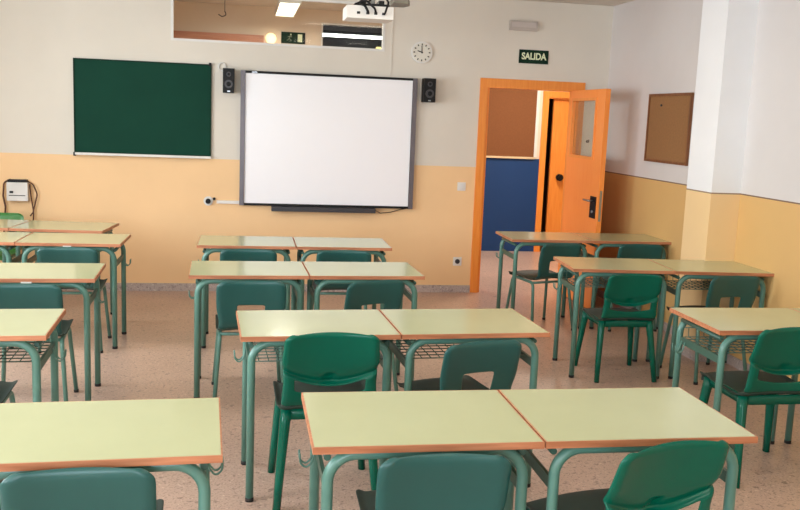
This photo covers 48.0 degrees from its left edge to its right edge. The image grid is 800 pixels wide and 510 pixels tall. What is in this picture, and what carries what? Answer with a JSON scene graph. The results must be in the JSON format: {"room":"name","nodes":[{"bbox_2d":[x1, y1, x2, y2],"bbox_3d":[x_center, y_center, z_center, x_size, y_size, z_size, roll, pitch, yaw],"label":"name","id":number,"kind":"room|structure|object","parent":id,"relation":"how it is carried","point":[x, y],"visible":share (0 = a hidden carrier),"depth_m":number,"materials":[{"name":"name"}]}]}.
{"room":"classroom","nodes":[
{"label":"classroom","id":0,"kind":"room"},
{"bbox_2d":[174,0,349,10],"bbox_3d":[-0.353,-2.869,9.906,9.700,0.100,2.790,1,9,-10],"label":"ceiling","id":1,"kind":"structure","parent":0,"point":[264,3],"depth_m":10.69,"materials":[{"name":"paint"}]},
{"bbox_2d":[275,0,300,16],"bbox_3d":[-1.202,-2.707,9.582,0.220,0.190,1.320,1,9,-10],"label":"ceiling light","id":2,"kind":"object","parent":1,"relation":"hanging from","point":[284,8],"visible":0.98,"depth_m":9.51,"materials":[{"name":"white paint"}]},
{"bbox_2d":[276,3,298,15],"bbox_3d":[-1.205,-2.629,9.594,0.196,0.008,1.296,1,9,-10],"label":"diffuser","id":3,"kind":"object","parent":2,"relation":"attached to","point":[282,9],"depth_m":9.60,"materials":[{"name":"beige plastic"}]},
{"bbox_2d":[0,0,613,284],"bbox_3d":[-0.161,-1.179,8.705,9.700,3.100,0.140,1,9,-10],"label":"wall","id":4,"kind":"structure","parent":0,"point":[158,201],"depth_m":8.45,"materials":[{"name":"paint"}]},
{"bbox_2d":[2,179,37,231],"bbox_3d":[-3.441,-0.441,8.134,0.307,0.498,0.077,1,9,-10],"label":"intercom","id":5,"kind":"object","parent":4,"relation":"attached to","point":[17,189],"visible":0.97,"depth_m":8.09,"materials":[{"name":"white paint"}]},
{"bbox_2d":[73,58,211,158],"bbox_3d":[-2.345,-1.330,8.188,1.222,0.885,0.069,1,9,-10],"label":"chalkboard","id":6,"kind":"object","parent":4,"relation":"attached to","point":[122,107],"visible":1,"depth_m":8.20,"materials":[{"name":"green paint"}]},
{"bbox_2d":[204,196,215,205],"bbox_3d":[-1.788,-0.505,8.431,0.111,0.086,0.044,1,9,-10],"label":"power socket","id":7,"kind":"object","parent":4,"relation":"attached to","point":[208,200],"visible":1,"depth_m":8.43,"materials":[{"name":"white paint"}]},
{"bbox_2d":[217,200,238,203],"bbox_3d":[-1.623,-0.499,8.472,0.207,0.028,0.023,1,9,-10],"label":"cable trunking","id":8,"kind":"object","parent":4,"relation":"attached to","point":[218,201],"visible":1,"depth_m":8.46,"materials":[{"name":"white paint"}]},
{"bbox_2d":[223,68,234,92],"bbox_3d":[-1.570,-1.597,8.236,0.104,0.220,0.161,1,9,-10],"label":"loudspeaker","id":9,"kind":"object","parent":4,"relation":"attached to","point":[228,73],"visible":1,"depth_m":8.16,"materials":[{"name":"black plastic"}]},
{"bbox_2d":[61,283,469,291],"bbox_3d":[-2.044,0.305,8.534,5.571,0.072,0.012,1,9,-10],"label":"baseboard","id":10,"kind":"structure","parent":4,"relation":"attached to","point":[129,286],"depth_m":8.54,"materials":[{"name":"stone"}]},
{"bbox_2d":[171,0,385,51],"bbox_3d":[-1.111,-2.162,8.331,1.968,0.441,0.056,1,9,-10],"label":"window","id":11,"kind":"structure","parent":4,"relation":"in","point":[172,1],"depth_m":8.34,"materials":[{"name":"white paint"}]},
{"bbox_2d":[239,70,417,212],"bbox_3d":[-0.672,-1.048,8.509,1.660,1.302,0.103,1,9,-10],"label":"whiteboard","id":12,"kind":"object","parent":4,"relation":"attached to","point":[311,142],"visible":1,"depth_m":8.52,"materials":[{"name":"ceramic"}]},
{"bbox_2d":[271,206,375,212],"bbox_3d":[-0.732,-0.435,8.597,0.990,0.043,0.103,1,9,-10],"label":"tray","id":13,"kind":"object","parent":12,"relation":"on","point":[335,209],"depth_m":8.57,"materials":[{"name":"grey plastic"}]},
{"bbox_2d":[390,16,393,76],"bbox_3d":[-0.072,-2.077,8.501,0.012,0.777,0.005,1,9,-10],"label":"conduit","id":14,"kind":"object","parent":4,"relation":"attached to","point":[393,16],"visible":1,"depth_m":8.52,"materials":[{"name":"paint"}]},
{"bbox_2d":[411,41,431,62],"bbox_3d":[0.207,-1.930,8.561,0.204,0.204,0.030,1,9,-10],"label":"wall clock","id":15,"kind":"object","parent":4,"relation":"attached to","point":[421,52],"visible":1,"depth_m":8.55,"materials":[{"name":"white paint"}]},
{"bbox_2d":[421,78,435,102],"bbox_3d":[0.271,-1.568,8.564,0.112,0.222,0.161,1,9,-10],"label":"loudspeaker","id":16,"kind":"object","parent":4,"relation":"attached to","point":[428,91],"visible":1,"depth_m":8.50,"materials":[{"name":"black plastic"}]},
{"bbox_2d":[453,257,461,265],"bbox_3d":[0.571,0.064,8.953,0.084,0.084,0.012,1,9,-10],"label":"power socket","id":17,"kind":"object","parent":4,"relation":"attached to","point":[456,260],"visible":1,"depth_m":8.95,"materials":[{"name":"white plastic"}]},
{"bbox_2d":[457,182,465,190],"bbox_3d":[0.606,-0.674,8.841,0.082,0.082,0.013,1,9,-10],"label":"light switch","id":18,"kind":"object","parent":4,"relation":"attached to","point":[461,186],"visible":1,"depth_m":8.84,"materials":[{"name":"white paint"}]},
{"bbox_2d":[509,20,537,31],"bbox_3d":[1.193,-2.215,8.681,0.276,0.090,0.045,1,9,-10],"label":"emergency light","id":19,"kind":"object","parent":4,"relation":"attached to","point":[513,24],"visible":1,"depth_m":8.66,"materials":[{"name":"grey plastic"}]},
{"bbox_2d":[512,22,535,27],"bbox_3d":[1.197,-2.219,8.660,0.240,0.045,0.005,1,9,-10],"label":"diffuser","id":20,"kind":"object","parent":19,"relation":"attached to","point":[514,24],"depth_m":8.66,"materials":[{"name":"white plastic"}]},
{"bbox_2d":[470,78,585,292],"bbox_3d":[1.253,-0.675,9.025,1.068,2.119,0.158,1,9,-10],"label":"trim","id":21,"kind":"structure","parent":4,"relation":"attached to","point":[486,84],"depth_m":8.86,"materials":[{"name":"orange wood"}]},
{"bbox_2d":[519,49,548,63],"bbox_3d":[1.304,-1.932,8.761,0.296,0.130,0.014,1,9,-10],"label":"exit sign","id":22,"kind":"object","parent":4,"relation":"attached to","point":[525,56],"visible":1,"depth_m":8.76,"materials":[{"name":"green plastic"}]},
{"bbox_2d":[559,89,610,307],"bbox_3d":[1.722,-0.555,8.608,0.117,2.025,0.891,1,9,-10],"label":"door","id":23,"kind":"structure","parent":4,"relation":"in","point":[585,175],"depth_m":8.43,"materials":[{"name":"orange wood"}]},
{"bbox_2d":[323,25,381,48],"bbox_3d":[-0.715,-2.899,12.515,2.100,1.500,2.380,1,9,-10],"label":"wall","id":24,"kind":"structure","parent":0,"point":[327,41],"depth_m":13.57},
{"bbox_2d":[323,30,381,39],"bbox_3d":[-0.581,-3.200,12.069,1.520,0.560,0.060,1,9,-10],"label":"tube light","id":25,"kind":"object","parent":24,"relation":"attached to","point":[332,33],"visible":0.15,"depth_m":12.08,"materials":[{"name":"white"}]},
{"bbox_2d":[174,1,559,251],"bbox_3d":[-0.646,-1.560,11.457,9.700,2.980,0.120,1,9,-10],"label":"wall","id":26,"kind":"structure","parent":0,"point":[510,190],"depth_m":11.75,"materials":[{"name":"paint"}]},
{"bbox_2d":[174,31,263,42],"bbox_3d":[-2.581,-2.634,10.852,1.850,0.132,0.059,1,9,-10],"label":"rail","id":27,"kind":"object","parent":26,"relation":"attached to","point":[177,34],"visible":0.43,"depth_m":10.89,"materials":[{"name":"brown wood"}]},
{"bbox_2d":[265,33,275,42],"bbox_3d":[-1.581,-2.651,10.999,0.132,0.132,0.092,1,9,-10],"label":"wall lamp","id":28,"kind":"object","parent":26,"relation":"attached to","point":[270,37],"visible":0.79,"depth_m":10.97,"materials":[{"name":"white"}]},
{"bbox_2d":[281,32,304,43],"bbox_3d":[-1.317,-2.679,11.088,0.294,0.137,0.018,1,9,-10],"label":"emergency exit sign","id":29,"kind":"object","parent":26,"relation":"attached to","point":[286,37],"visible":1,"depth_m":11.09,"materials":[{"name":"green plastic"}]},
{"bbox_2d":[321,22,381,45],"bbox_3d":[-0.594,-2.683,11.235,0.789,0.390,0.040,1,9,-10],"label":"window","id":30,"kind":"structure","parent":26,"relation":"in","point":[322,24],"depth_m":11.16,"materials":[{"name":"white paint"}]},
{"bbox_2d":[486,88,540,158],"bbox_3d":[1.020,-1.855,11.625,1.630,1.175,0.029,1,9,-10],"label":"notice board","id":31,"kind":"object","parent":26,"relation":"attached to","point":[513,116],"visible":0.4,"depth_m":11.73,"materials":[{"name":"brown"}]},
{"bbox_2d":[533,91,569,251],"bbox_3d":[2.322,-1.098,12.043,1.010,2.125,0.140,1,9,-10],"label":"trim","id":32,"kind":"structure","parent":26,"relation":"attached to","point":[547,95],"depth_m":11.85,"materials":[{"name":"orange wood"}]},
{"bbox_2d":[545,99,568,231],"bbox_3d":[2.370,-1.050,12.028,0.750,2.020,0.140,1,9,-10],"label":"door","id":33,"kind":"structure","parent":26,"relation":"in","point":[560,106],"depth_m":11.98,"materials":[{"name":"orange wood"}]},
{"bbox_2d":[0,251,799,509],"bbox_3d":[0.519,1.080,4.715,9.700,0.100,14.260,1,9,-10],"label":"floor","id":34,"kind":"structure","parent":0,"point":[154,359],"depth_m":5.88,"materials":[{"name":"stone"}]},
{"bbox_2d":[0,380,17,509],"bbox_3d":[-1.906,0.680,3.875,0.439,0.753,0.513,1,9,-10],"label":"chair","id":35,"kind":"object","parent":34,"relation":"on","point":[5,387],"visible":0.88,"depth_m":4.02,"materials":[{"name":"green plastic"}]},
{"bbox_2d":[0,213,23,259],"bbox_3d":[-3.463,0.039,7.652,0.439,0.753,0.513,1,9,-10],"label":"chair","id":36,"kind":"object","parent":34,"relation":"on","point":[11,216],"visible":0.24,"depth_m":7.84,"materials":[{"name":"green plastic"}]},
{"bbox_2d":[0,219,30,262],"bbox_3d":[-3.360,0.120,7.124,0.699,0.760,0.524,2,9,-4],"label":"school desk","id":37,"kind":"object","parent":34,"relation":"on","point":[5,224],"visible":0.1,"depth_m":7.03,"materials":[{"name":"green laminate"}]},
{"bbox_2d":[0,232,32,347],"bbox_3d":[-3.042,0.242,6.409,0.699,0.760,0.524,1,9,-9],"label":"school desk","id":38,"kind":"object","parent":34,"relation":"on","point":[6,238],"visible":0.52,"depth_m":6.32,"materials":[{"name":"green laminate"}]},
{"bbox_2d":[0,309,66,401],"bbox_3d":[-1.868,0.665,3.958,0.712,0.760,0.524,0,9,-12],"label":"school desk","id":39,"kind":"object","parent":34,"relation":"on","point":[17,326],"visible":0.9,"depth_m":3.91,"materials":[{"name":"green laminate"}]},
{"bbox_2d":[0,341,50,362],"bbox_3d":[-1.871,0.403,3.949,0.585,0.056,0.334,0,9,-12],"label":"wire basket","id":40,"kind":"object","parent":39,"relation":"on","point":[43,358],"depth_m":3.97,"materials":[{"name":"green metal"}]},
{"bbox_2d":[0,283,78,400],"bbox_3d":[-2.083,0.487,5.088,0.439,0.753,0.513,0,9,-13],"label":"chair","id":41,"kind":"object","parent":34,"relation":"on","point":[16,295],"visible":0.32,"depth_m":4.85,"materials":[{"name":"green plastic"}]},
{"bbox_2d":[0,263,106,400],"bbox_3d":[-2.093,0.463,5.214,0.712,0.760,0.526,0,9,-12],"label":"school desk","id":42,"kind":"object","parent":34,"relation":"on","point":[71,275],"visible":0.96,"depth_m":5.09,"materials":[{"name":"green laminate"}]},
{"bbox_2d":[9,220,118,314],"bbox_3d":[-2.652,0.141,7.171,0.712,0.760,0.524,2,9,-4],"label":"school desk","id":43,"kind":"object","parent":34,"relation":"on","point":[39,226],"visible":0.41,"depth_m":7.03,"materials":[{"name":"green laminate"}]},
{"bbox_2d":[15,232,130,348],"bbox_3d":[-2.341,0.254,6.518,0.712,0.760,0.526,1,9,-9],"label":"school desk","id":44,"kind":"object","parent":34,"relation":"on","point":[34,241],"visible":0.84,"depth_m":6.37,"materials":[{"name":"green laminate"}]},
{"bbox_2d":[36,247,111,353],"bbox_3d":[-2.311,0.280,6.381,0.439,0.753,0.513,1,9,-10],"label":"chair","id":45,"kind":"object","parent":34,"relation":"on","point":[44,254],"visible":0.32,"depth_m":6.12,"materials":[{"name":"green plastic"}]},
{"bbox_2d":[0,467,163,509],"bbox_3d":[-0.919,0.902,2.681,0.439,0.753,0.513,0,9,-12],"label":"chair","id":46,"kind":"object","parent":34,"relation":"on","point":[78,488],"visible":1,"depth_m":2.41,"materials":[{"name":"green plastic"}]},
{"bbox_2d":[0,397,223,509],"bbox_3d":[-0.899,0.890,2.742,0.712,0.760,0.524,0,9,-12],"label":"school desk","id":47,"kind":"object","parent":34,"relation":"on","point":[178,434],"visible":0.99,"depth_m":2.61,"materials":[{"name":"green laminate"}]},
{"bbox_2d":[197,235,295,347],"bbox_3d":[-1.158,0.269,6.727,0.712,0.760,0.524,1,9,-10],"label":"school desk","id":48,"kind":"object","parent":34,"relation":"on","point":[216,243],"visible":0.7,"depth_m":6.52,"materials":[{"name":"green laminate"}]},
{"bbox_2d":[188,261,308,397],"bbox_3d":[-0.952,0.454,5.571,0.712,0.760,0.524,1,9,-11],"label":"school desk","id":49,"kind":"object","parent":34,"relation":"on","point":[212,272],"visible":0.89,"depth_m":5.36,"materials":[{"name":"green laminate"}]},
{"bbox_2d":[220,249,276,350],"bbox_3d":[-1.122,0.290,6.623,0.439,0.753,0.513,1,9,-10],"label":"chair","id":50,"kind":"object","parent":34,"relation":"on","point":[227,254],"visible":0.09,"depth_m":6.34,"materials":[{"name":"green plastic"}]},
{"bbox_2d":[211,280,286,397],"bbox_3d":[-0.913,0.480,5.436,0.439,0.753,0.513,0,9,-12],"label":"chair","id":51,"kind":"object","parent":34,"relation":"on","point":[229,294],"visible":0.6,"depth_m":5.18,"materials":[{"name":"green plastic"}]},
{"bbox_2d":[234,309,400,502],"bbox_3d":[-0.414,0.685,4.208,0.712,0.760,0.524,0,9,-13],"label":"school desk","id":52,"kind":"object","parent":34,"relation":"on","point":[265,328],"visible":0.73,"depth_m":4.05,"materials":[{"name":"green laminate"}]},
{"bbox_2d":[249,342,380,361],"bbox_3d":[-0.405,0.423,4.201,0.585,0.056,0.334,0,9,-13],"label":"wire basket","id":53,"kind":"object","parent":52,"relation":"on","point":[276,354],"depth_m":4.10,"materials":[{"name":"green metal"}]},
{"bbox_2d":[267,332,379,509],"bbox_3d":[-0.344,0.688,4.078,0.476,0.808,0.530,1,9,-11],"label":"chair","id":54,"kind":"object","parent":34,"relation":"on","point":[323,361],"visible":0.75,"depth_m":3.85,"materials":[{"name":"green plastic"}]},
{"bbox_2d":[312,250,371,309],"bbox_3d":[-0.456,0.299,6.742,0.439,0.753,0.513,1,9,-10],"label":"chair","id":55,"kind":"object","parent":34,"relation":"on","point":[324,255],"visible":0.22,"depth_m":6.47,"materials":[{"name":"green plastic"}]},
{"bbox_2d":[293,237,391,340],"bbox_3d":[-0.459,0.279,6.845,0.699,0.760,0.526,1,9,-10],"label":"school desk","id":56,"kind":"object","parent":34,"relation":"on","point":[314,245],"visible":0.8,"depth_m":6.66,"materials":[{"name":"green laminate"}]},
{"bbox_2d":[302,261,424,380],"bbox_3d":[-0.257,0.461,5.712,0.699,0.760,0.524,1,9,-11],"label":"school desk","id":57,"kind":"object","parent":34,"relation":"on","point":[332,272],"visible":0.74,"depth_m":5.54,"materials":[{"name":"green laminate"}]},
{"bbox_2d":[344,279,404,390],"bbox_3d":[-0.281,0.485,5.569,0.439,0.753,0.513,-3,10,-32],"label":"chair","id":58,"kind":"object","parent":34,"relation":"on","point":[389,293],"visible":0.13,"depth_m":5.34,"materials":[{"name":"green plastic"}]},
{"bbox_2d":[298,390,544,509],"bbox_3d":[0.027,0.894,2.961,0.712,0.760,0.524,1,9,-10],"label":"school desk","id":59,"kind":"object","parent":34,"relation":"on","point":[367,425],"visible":0.98,"depth_m":2.81,"materials":[{"name":"green laminate"}]},
{"bbox_2d":[356,453,511,509],"bbox_3d":[0.077,0.911,2.888,0.439,0.753,0.513,1,9,-10],"label":"chair","id":60,"kind":"object","parent":34,"relation":"on","point":[443,481],"visible":1,"depth_m":2.62,"materials":[{"name":"green plastic"}]},
{"bbox_2d":[396,340,521,390],"bbox_3d":[0.249,0.714,4.219,0.439,0.753,0.513,-2,10,-26],"label":"chair","id":61,"kind":"object","parent":34,"relation":"on","point":[501,357],"visible":0.54,"depth_m":3.99,"materials":[{"name":"green plastic"}]},
{"bbox_2d":[379,308,549,487],"bbox_3d":[0.278,0.689,4.363,0.699,0.760,0.524,0,9,-13],"label":"school desk","id":62,"kind":"object","parent":34,"relation":"on","point":[429,326],"visible":0.77,"depth_m":4.18,"materials":[{"name":"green laminate"}]},
{"bbox_2d":[392,339,526,358],"bbox_3d":[0.281,0.427,4.354,0.585,0.056,0.334,0,9,-13],"label":"wire basket","id":63,"kind":"object","parent":62,"relation":"on","point":[396,350],"depth_m":4.29,"materials":[{"name":"green metal"}]},
{"bbox_2d":[505,243,580,330],"bbox_3d":[1.194,0.238,7.567,0.439,0.753,0.513,-2,10,-26],"label":"chair","id":64,"kind":"object","parent":34,"relation":"on","point":[548,251],"visible":0.8,"depth_m":7.36,"materials":[{"name":"green plastic"}]},
{"bbox_2d":[496,231,593,328],"bbox_3d":[1.203,0.211,7.723,0.712,0.760,0.524,1,9,-9],"label":"school desk","id":65,"kind":"object","parent":34,"relation":"on","point":[526,238],"visible":0.85,"depth_m":7.57,"materials":[{"name":"green laminate"}]},
{"bbox_2d":[552,256,674,378],"bbox_3d":[1.460,0.434,6.331,0.712,0.760,0.524,1,9,-5],"label":"school desk","id":66,"kind":"object","parent":34,"relation":"on","point":[595,267],"visible":0.8,"depth_m":6.16,"materials":[{"name":"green laminate"}]},
{"bbox_2d":[564,271,607,287],"bbox_3d":[1.474,0.173,6.324,0.585,0.056,0.334,1,9,-5],"label":"wire basket","id":67,"kind":"object","parent":66,"relation":"on","point":[568,284],"depth_m":6.31,"materials":[{"name":"green metal"}]},
{"bbox_2d":[575,273,662,382],"bbox_3d":[1.508,0.461,6.214,0.445,0.755,0.496,1,9,-9],"label":"chair","id":68,"kind":"object","parent":34,"relation":"on","point":[631,289],"visible":1,"depth_m":6.03,"materials":[{"name":"green plastic"}]},
{"bbox_2d":[572,233,671,328],"bbox_3d":[1.903,0.221,7.838,0.699,0.760,0.524,1,9,-9],"label":"school desk","id":69,"kind":"object","parent":34,"relation":"on","point":[606,239],"visible":0.47,"depth_m":7.62,"materials":[{"name":"green laminate"}]},
{"bbox_2d":[498,387,757,509],"bbox_3d":[0.726,0.903,3.085,0.699,0.760,0.524,1,9,-10],"label":"school desk","id":70,"kind":"object","parent":34,"relation":"on","point":[586,420],"visible":0.8,"depth_m":2.93,"materials":[{"name":"green laminate"}]},
{"bbox_2d":[526,440,729,509],"bbox_3d":[0.691,0.909,2.904,0.476,0.808,0.530,-2,10,-24],"label":"chair","id":71,"kind":"object","parent":34,"relation":"on","point":[676,475],"visible":0.97,"depth_m":2.68,"materials":[{"name":"green plastic"}]},
{"bbox_2d":[595,244,663,331],"bbox_3d":[1.944,0.243,7.730,0.439,0.753,0.513,1,9,-10],"label":"chair","id":72,"kind":"object","parent":34,"relation":"on","point":[633,251],"visible":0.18,"depth_m":7.46,"materials":[{"name":"green plastic"}]},
{"bbox_2d":[645,259,773,378],"bbox_3d":[2.166,0.453,6.397,0.699,0.760,0.524,1,9,-5],"label":"school desk","id":73,"kind":"object","parent":34,"relation":"on","point":[691,269],"visible":0.6,"depth_m":6.19,"materials":[{"name":"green laminate"}]},
{"bbox_2d":[665,274,710,289],"bbox_3d":[2.173,0.191,6.390,0.585,0.056,0.334,1,9,-5],"label":"wire basket","id":74,"kind":"object","parent":73,"relation":"on","point":[695,282],"depth_m":6.37,"materials":[{"name":"green metal"}]},
{"bbox_2d":[660,276,759,384],"bbox_3d":[2.154,0.473,6.283,0.439,0.753,0.513,-1,9,-18],"label":"chair","id":75,"kind":"object","parent":34,"relation":"on","point":[744,287],"visible":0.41,"depth_m":6.05,"materials":[{"name":"green plastic"}]},
{"bbox_2d":[669,308,799,443],"bbox_3d":[1.813,0.702,4.679,0.712,0.760,0.524,1,9,-10],"label":"school desk","id":76,"kind":"object","parent":34,"relation":"on","point":[741,324],"visible":0.77,"depth_m":4.60,"materials":[{"name":"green laminate"}]},
{"bbox_2d":[683,327,756,352],"bbox_3d":[1.824,0.440,4.672,0.585,0.056,0.334,1,9,-10],"label":"wire basket","id":77,"kind":"object","parent":76,"relation":"on","point":[688,342],"depth_m":4.65,"materials":[{"name":"green metal"}]},
{"bbox_2d":[699,327,799,488],"bbox_3d":[1.824,0.703,4.544,0.476,0.808,0.530,1,9,-10],"label":"chair","id":78,"kind":"object","parent":34,"relation":"on","point":[776,352],"visible":0.99,"depth_m":4.35,"materials":[{"name":"green plastic"}]},
{"bbox_2d":[784,308,799,443],"bbox_3d":[2.511,0.711,4.800,0.699,0.760,0.524,1,9,-10],"label":"school desk","id":79,"kind":"object","parent":34,"relation":"on","point":[791,407],"visible":0.52,"depth_m":4.98,"materials":[{"name":"green metal"}]},
{"bbox_2d":[540,99,552,250],"bbox_3d":[2.486,-1.672,13.275,1.900,3.100,2.580,1,9,-10],"label":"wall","id":80,"kind":"structure","parent":0,"point":[550,112],"depth_m":14.51,"materials":[{"name":"black"}]},
{"bbox_2d":[524,0,633,5],"bbox_3d":[-0.340,-1.657,2.661,7.221,0.120,11.410,1,9,-10],"label":"ceiling","id":81,"kind":"structure","parent":0,"point":[587,2],"depth_m":8.61,"materials":[{"name":"paint"}]},
{"bbox_2d":[343,0,393,23],"bbox_3d":[-0.237,-2.006,6.818,0.350,0.440,0.378,1,9,-10],"label":"projector","id":82,"kind":"object","parent":81,"relation":"hanging from","point":[367,11],"visible":1,"depth_m":6.72,"materials":[{"name":"white paint"}]},
{"bbox_2d":[389,0,409,7],"bbox_3d":[0.009,-2.081,6.925,0.150,0.305,0.260,1,9,-10],"label":"shelf","id":83,"kind":"object","parent":81,"relation":"attached to","point":[393,3],"visible":0.92,"depth_m":6.88,"materials":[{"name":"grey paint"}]},
{"bbox_2d":[598,0,799,380],"bbox_3d":[3.087,-0.136,3.507,0.140,2.870,11.410,1,9,-10],"label":"wall","id":84,"kind":"structure","parent":0,"point":[654,49],"depth_m":7.28,"materials":[{"name":"paint"}]},
{"bbox_2d":[644,92,693,165],"bbox_3d":[2.278,-1.077,7.648,0.025,0.589,0.779,1,9,-10],"label":"cork board","id":85,"kind":"object","parent":84,"relation":"attached to","point":[669,116],"visible":1,"depth_m":7.61,"materials":[{"name":"brown"}]},
{"bbox_2d":[597,289,761,370],"bbox_3d":[2.827,1.229,3.777,0.242,0.072,11.198,1,9,-10],"label":"baseboard","id":86,"kind":"structure","parent":84,"relation":"attached to","point":[687,352],"depth_m":6.70,"materials":[{"name":"stone"}]},
{"bbox_2d":[678,0,758,351],"bbox_3d":[2.342,-0.651,6.677,0.230,2.870,0.372,1,9,-10],"label":"column","id":87,"kind":"structure","parent":0,"point":[728,27],"depth_m":6.52,"materials":[{"name":"paint"}]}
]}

